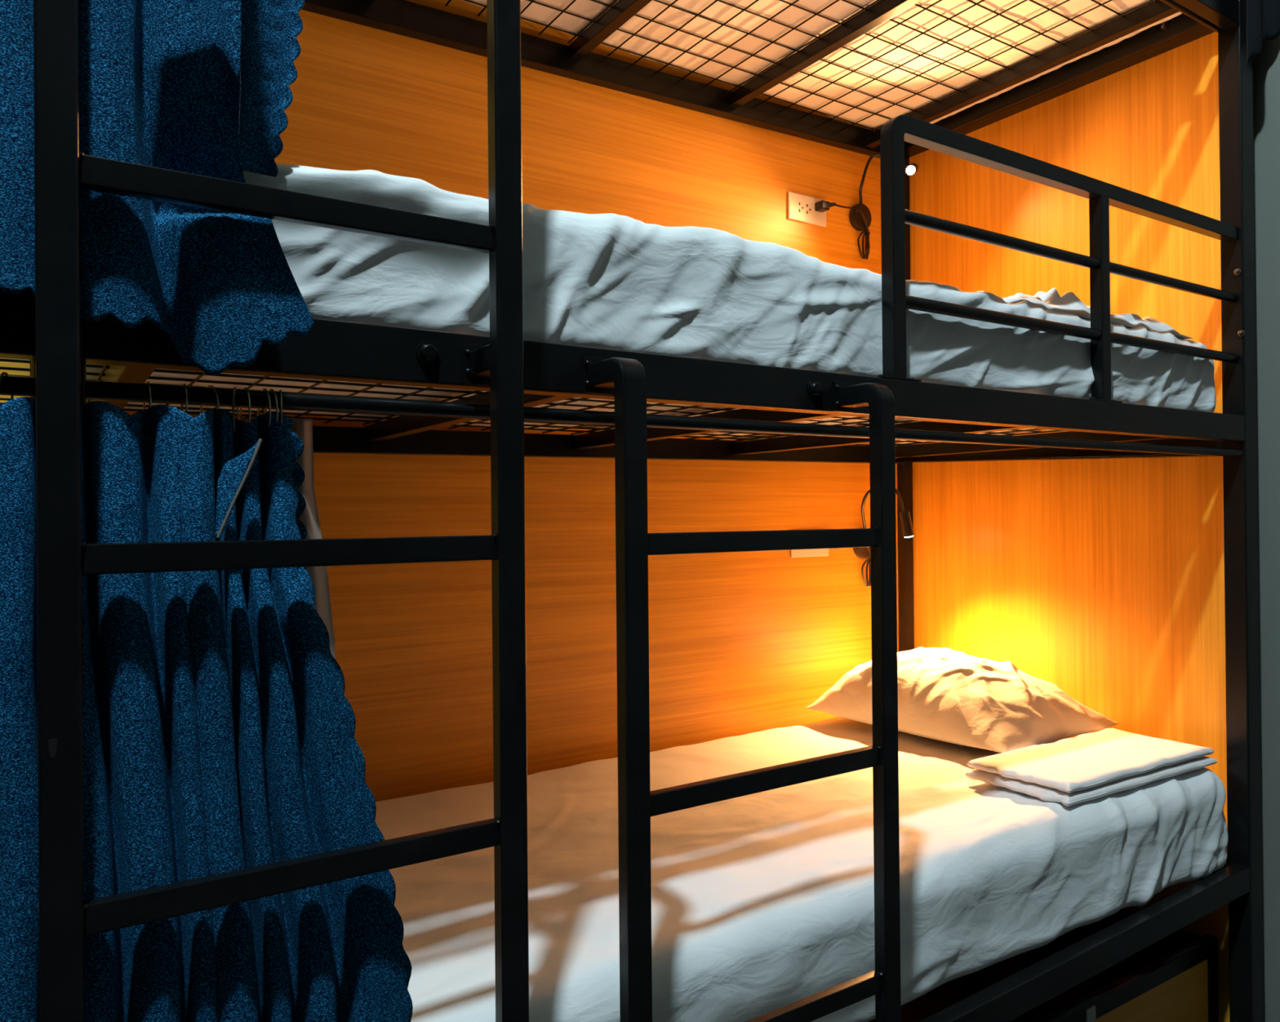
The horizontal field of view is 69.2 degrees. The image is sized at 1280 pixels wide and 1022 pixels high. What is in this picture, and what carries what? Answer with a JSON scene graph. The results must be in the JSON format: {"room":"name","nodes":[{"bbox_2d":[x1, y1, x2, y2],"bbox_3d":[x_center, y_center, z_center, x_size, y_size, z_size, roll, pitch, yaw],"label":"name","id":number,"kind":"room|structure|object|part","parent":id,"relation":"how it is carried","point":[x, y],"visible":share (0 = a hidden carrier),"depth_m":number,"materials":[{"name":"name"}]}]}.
{"room":"dormitory","nodes":[
{"label":"dormitory","id":0,"kind":"room"},
{"bbox_2d":[0,0,898,801],"bbox_3d":[-1.251,-1.006,1.641,5.720,4.550,0.040,0,0,-33],"label":"wall","id":1,"kind":"structure","parent":0,"point":[740,643],"depth_m":2.32,"materials":[{"name":"brown wood"}]},
{"bbox_2d":[787,191,826,226],"bbox_3d":[0.497,-0.896,2.759,0.152,0.080,0.008,0,0,-33],"label":"wall socket","id":2,"kind":"object","parent":1,"relation":"attached to","point":[801,207],"visible":0.95,"depth_m":2.75,"materials":[{"name":"beige plastic"}]},
{"bbox_2d":[790,548,828,557],"bbox_3d":[0.504,0.096,2.753,0.152,0.080,0.008,0,0,-33],"label":"wall socket","id":3,"kind":"object","parent":1,"relation":"attached to","point":[821,552],"visible":0.16,"depth_m":2.75,"materials":[{"name":"beige plastic"}]},
{"bbox_2d":[814,153,918,259],"bbox_3d":[0.684,-0.931,2.742,0.242,0.299,0.242,0,0,-33],"label":"reading lamp","id":4,"kind":"object","parent":1,"relation":"attached to","point":[860,215],"visible":0.96,"depth_m":2.85,"materials":[{"name":"black plastic"}]},
{"bbox_3d":[0.650,-0.851,2.826,0.174,0.141,0.027,0,0,-43],"label":"cord","id":5,"kind":"part","parent":4,"relation":"part of","materials":[{"name":"black plastic"}]},
{"bbox_2d":[853,488,914,586],"bbox_3d":[0.683,0.079,2.765,0.210,0.308,0.185,0,0,-33],"label":"reading lamp","id":6,"kind":"object","parent":1,"relation":"attached to","point":[905,519],"visible":0.61,"depth_m":2.82,"materials":[{"name":"black plastic"}]},
{"bbox_3d":[0.669,0.160,2.829,0.027,0.147,0.153,-1,0,45],"label":"cord","id":7,"kind":"part","parent":6,"relation":"part of","materials":[{"name":"black plastic"}]},
{"bbox_2d":[1252,34,1279,1021],"bbox_3d":[2.294,-1.042,0.960,0.100,4.550,5.070,0,0,-33],"label":"wall","id":8,"kind":"structure","parent":0,"point":[1266,68],"depth_m":2.15,"materials":[{"name":"grey paint"}]},
{"bbox_3d":[0.175,1.267,-0.437,5.800,0.040,5.100,0,0,-33],"label":"floor","id":9,"kind":"structure","parent":0,"visible":0},
{"bbox_2d":[29,0,528,1021],"bbox_3d":[-0.337,-0.318,0.925,0.454,3.150,0.091,0,0,-33],"label":"ladder","id":10,"kind":"object","parent":9,"relation":"on","point":[60,169],"visible":0.98,"depth_m":0.85,"materials":[{"name":"black metal"}]},
{"bbox_3d":[-0.493,-0.317,0.784,0.032,3.150,0.024,0,0,-33],"label":"rail","id":11,"kind":"part","parent":10,"relation":"part of","materials":[{"name":"black metal"}]},
{"bbox_3d":[-0.146,-0.319,1.011,0.032,3.150,0.024,0,0,-33],"label":"rail","id":12,"kind":"part","parent":10,"relation":"part of","materials":[{"name":"black metal"}]},
{"bbox_2d":[0,0,1263,1021],"bbox_3d":[-0.163,-0.466,1.703,3.102,3.450,1.038,0,0,-33],"label":"bunk bed","id":13,"kind":"object","parent":9,"relation":"on","point":[770,398],"visible":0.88,"depth_m":1.97,"materials":[{"name":"black metal"}]},
{"bbox_2d":[0,372,13,399],"bbox_3d":[-0.571,-0.099,0.835,0.002,0.052,0.038,0,0,-17],"label":"curtain ring","id":14,"kind":"object","parent":13,"relation":"hanging from","point":[2,373],"visible":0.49,"depth_m":0.83,"materials":[{"name":"silver metal"}]},
{"bbox_3d":[-0.547,-0.466,0.871,0.042,3.450,0.049,0,0,-33],"label":"post","id":15,"kind":"part","parent":13,"relation":"part of","materials":[{"name":"black metal"}]},
{"bbox_2d":[142,381,151,415],"bbox_3d":[-0.476,-0.100,0.897,0.002,0.052,0.037,0,0,-37],"label":"curtain ring","id":16,"kind":"object","parent":13,"relation":"hanging from","point":[146,382],"visible":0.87,"depth_m":0.89,"materials":[{"name":"silver metal"}]},
{"bbox_2d":[0,0,314,375],"bbox_3d":[-0.475,-0.610,0.872,0.347,0.965,0.090,0,0,-33],"label":"curtain","id":17,"kind":"object","parent":13,"relation":"hanging from","point":[201,87],"visible":0.88,"depth_m":0.86,"materials":[{"name":"blue fabric"}]},
{"bbox_2d":[180,382,187,413],"bbox_3d":[-0.449,-0.100,0.914,0.002,0.052,0.037,0,0,-33],"label":"curtain ring","id":18,"kind":"object","parent":13,"relation":"hanging from","point":[184,384],"visible":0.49,"depth_m":0.90,"materials":[{"name":"silver metal"}]},
{"bbox_2d":[0,396,413,1021],"bbox_3d":[-0.424,0.564,0.906,0.432,1.329,0.110,0,0,-33],"label":"curtain","id":19,"kind":"object","parent":13,"relation":"hanging from","point":[220,722],"visible":0.91,"depth_m":0.87,"materials":[{"name":"blue fabric"}]},
{"bbox_2d":[200,385,218,422],"bbox_3d":[-0.430,-0.100,0.927,0.038,0.052,0.002,-1,0,41],"label":"curtain ring","id":20,"kind":"object","parent":13,"relation":"hanging from","point":[207,386],"visible":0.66,"depth_m":0.92,"materials":[{"name":"silver metal"}]},
{"bbox_2d":[232,386,239,437],"bbox_3d":[-0.410,-0.100,0.940,0.002,0.052,0.038,0,0,-17],"label":"curtain ring","id":21,"kind":"object","parent":13,"relation":"hanging from","point":[234,388],"visible":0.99,"depth_m":0.93,"materials":[{"name":"silver metal"}]},
{"bbox_2d":[240,386,250,422],"bbox_3d":[-0.402,-0.100,0.945,0.002,0.052,0.037,0,0,-37],"label":"curtain ring","id":22,"kind":"object","parent":13,"relation":"hanging from","point":[245,388],"visible":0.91,"depth_m":0.93,"materials":[{"name":"silver metal"}]},
{"bbox_2d":[257,388,271,427],"bbox_3d":[-0.387,-0.100,0.955,0.002,0.052,0.037,0,0,-40],"label":"curtain ring","id":23,"kind":"object","parent":13,"relation":"hanging from","point":[263,389],"visible":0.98,"depth_m":0.94,"materials":[{"name":"silver metal"}]},
{"bbox_2d":[264,388,278,421],"bbox_3d":[-0.381,-0.100,0.959,0.002,0.052,0.037,0,0,-40],"label":"curtain ring","id":24,"kind":"object","parent":13,"relation":"hanging from","point":[270,389],"visible":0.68,"depth_m":0.95,"materials":[{"name":"silver metal"}]},
{"bbox_2d":[279,389,282,424],"bbox_3d":[-0.373,-0.100,0.964,0.002,0.052,0.037,0,0,-23],"label":"curtain ring","id":25,"kind":"object","parent":13,"relation":"hanging from","point":[280,390],"visible":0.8,"depth_m":0.95,"materials":[{"name":"silver metal"}]},
{"bbox_3d":[0.087,-0.119,1.269,3.040,0.025,0.018,0,0,-33],"label":"curtain rod","id":26,"kind":"part","parent":13,"relation":"part of","materials":[{"name":"black metal"}]},
{"bbox_2d":[86,163,1216,444],"bbox_3d":[0.144,-0.304,1.900,2.213,0.213,0.965,0,0,-33],"label":"mattress","id":27,"kind":"object","parent":13,"relation":"on","point":[608,281],"visible":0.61,"depth_m":1.29,"materials":[{"name":"white fabric"}]},
{"bbox_2d":[976,287,1192,339],"bbox_3d":[0.892,-0.425,1.988,0.693,0.081,0.236,0,0,-33],"label":"sheet","id":28,"kind":"object","parent":27,"relation":"on","point":[1068,303],"visible":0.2,"depth_m":1.89,"materials":[{"name":"white fabric"}]},
{"bbox_2d":[582,356,901,1021],"bbox_3d":[0.156,0.530,1.240,0.470,1.447,0.089,0,0,-33],"label":"ladder","id":29,"kind":"object","parent":13,"relation":"attached to","point":[637,803],"visible":1,"depth_m":1.16,"materials":[{"name":"black metal"}]},
{"bbox_3d":[-0.052,-0.169,1.159,0.042,0.045,0.009,0,0,-33],"label":"bracket plate","id":30,"kind":"part","parent":29,"relation":"part of","materials":[{"name":"black metal"}]},
{"bbox_3d":[-0.023,0.536,1.123,0.034,1.438,0.089,0,0,-33],"label":"rail","id":31,"kind":"part","parent":29,"relation":"part of","materials":[{"name":"black metal"}]},
{"bbox_3d":[0.307,-0.171,1.395,0.040,0.045,0.009,0,0,-33],"label":"bracket plate","id":32,"kind":"part","parent":29,"relation":"part of","materials":[{"name":"black metal"}]},
{"bbox_3d":[0.336,0.534,1.358,0.032,1.438,0.089,0,0,-33],"label":"rail","id":33,"kind":"part","parent":29,"relation":"part of","materials":[{"name":"black metal"}]},
{"bbox_2d":[375,716,1227,1021],"bbox_3d":[0.163,0.704,1.898,2.234,0.230,0.965,0,0,-33],"label":"mattress","id":34,"kind":"object","parent":13,"relation":"on","point":[762,903],"visible":0.55,"depth_m":1.63,"materials":[{"name":"white fabric"}]},
{"bbox_2d":[805,647,1119,753],"bbox_3d":[0.851,0.483,2.509,0.519,0.215,0.655,0,0,-33],"label":"pillow","id":35,"kind":"object","parent":34,"relation":"on","point":[946,695],"visible":0.91,"depth_m":2.33,"materials":[{"name":"white fabric"}]},
{"bbox_2d":[964,728,1217,806],"bbox_3d":[1.012,0.561,2.076,0.580,0.049,0.269,0,0,-33],"label":"folded towels","id":36,"kind":"object","parent":34,"relation":"on","point":[1084,767],"visible":1,"depth_m":2.00,"materials":[{"name":"white fabric"}]},
{"bbox_2d":[462,0,1182,129],"bbox_3d":[0.144,-1.237,1.914,2.235,0.164,0.949,0,0,-33],"label":"mattress","id":37,"kind":"object","parent":13,"relation":"on","point":[721,12],"visible":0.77,"depth_m":2.28,"materials":[{"name":"white fabric"}]},
{"bbox_3d":[0.410,-0.212,1.491,0.090,0.007,0.032,0,0,-33],"label":"foot plate","id":38,"kind":"part","parent":13,"relation":"part of","materials":[{"name":"black metal"}]},
{"bbox_3d":[0.842,-0.470,2.963,0.040,3.450,0.033,0,0,-33],"label":"post","id":39,"kind":"part","parent":13,"relation":"part of","materials":[{"name":"black metal"}]},
{"bbox_3d":[0.873,-0.426,1.798,1.143,0.429,0.026,0,0,-33],"label":"guard rail","id":40,"kind":"part","parent":13,"relation":"part of","materials":[{"name":"black metal"}]},
{"bbox_3d":[0.903,-0.216,1.815,0.090,0.007,0.032,0,0,-33],"label":"foot plate","id":41,"kind":"part","parent":13,"relation":"part of","materials":[{"name":"black metal"}]},
{"bbox_3d":[0.061,-1.100,1.299,3.040,0.018,0.018,0,0,-33],"label":"curtain rod","id":42,"kind":"part","parent":13,"relation":"part of","materials":[{"name":"black metal"}]},
{"bbox_3d":[1.374,-0.478,2.132,0.062,3.450,0.049,0,0,-33],"label":"post","id":43,"kind":"part","parent":13,"relation":"part of","materials":[{"name":"black metal"}]},
{"bbox_2d":[1246,0,1279,63],"bbox_3d":[1.397,-1.444,2.084,0.150,0.919,0.018,0,0,-33],"label":"curtain","id":44,"kind":"object","parent":13,"relation":"hanging from","point":[1263,16],"visible":1,"depth_m":2.05,"materials":[{"name":"black fabric"}]},
{"bbox_2d":[867,908,1218,1021],"bbox_3d":[0.681,1.121,2.211,1.052,0.246,0.831,0,0,-33],"label":"drawer","id":45,"kind":"object","parent":9,"relation":"on","point":[1175,978],"visible":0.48,"depth_m":2.14,"materials":[{"name":"black"}]},
{"bbox_3d":[0.898,1.117,1.879,1.052,0.246,0.025,0,0,-33],"label":"frame","id":46,"kind":"part","parent":45,"relation":"part of","materials":[{"name":"black metal"}]},
{"bbox_3d":[0.893,1.124,1.875,0.999,0.192,0.012,0,0,-33],"label":"panel","id":47,"kind":"part","parent":45,"relation":"part of","materials":[{"name":"brown wood"}]},
{"bbox_2d":[909,31,1229,1021],"bbox_3d":[1.133,-0.524,2.579,0.020,3.550,0.999,0,0,-33],"label":"end panel","id":48,"kind":"object","parent":9,"relation":"on","point":[1101,581],"visible":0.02,"depth_m":2.44,"materials":[{"name":"brown wood"}]}
]}

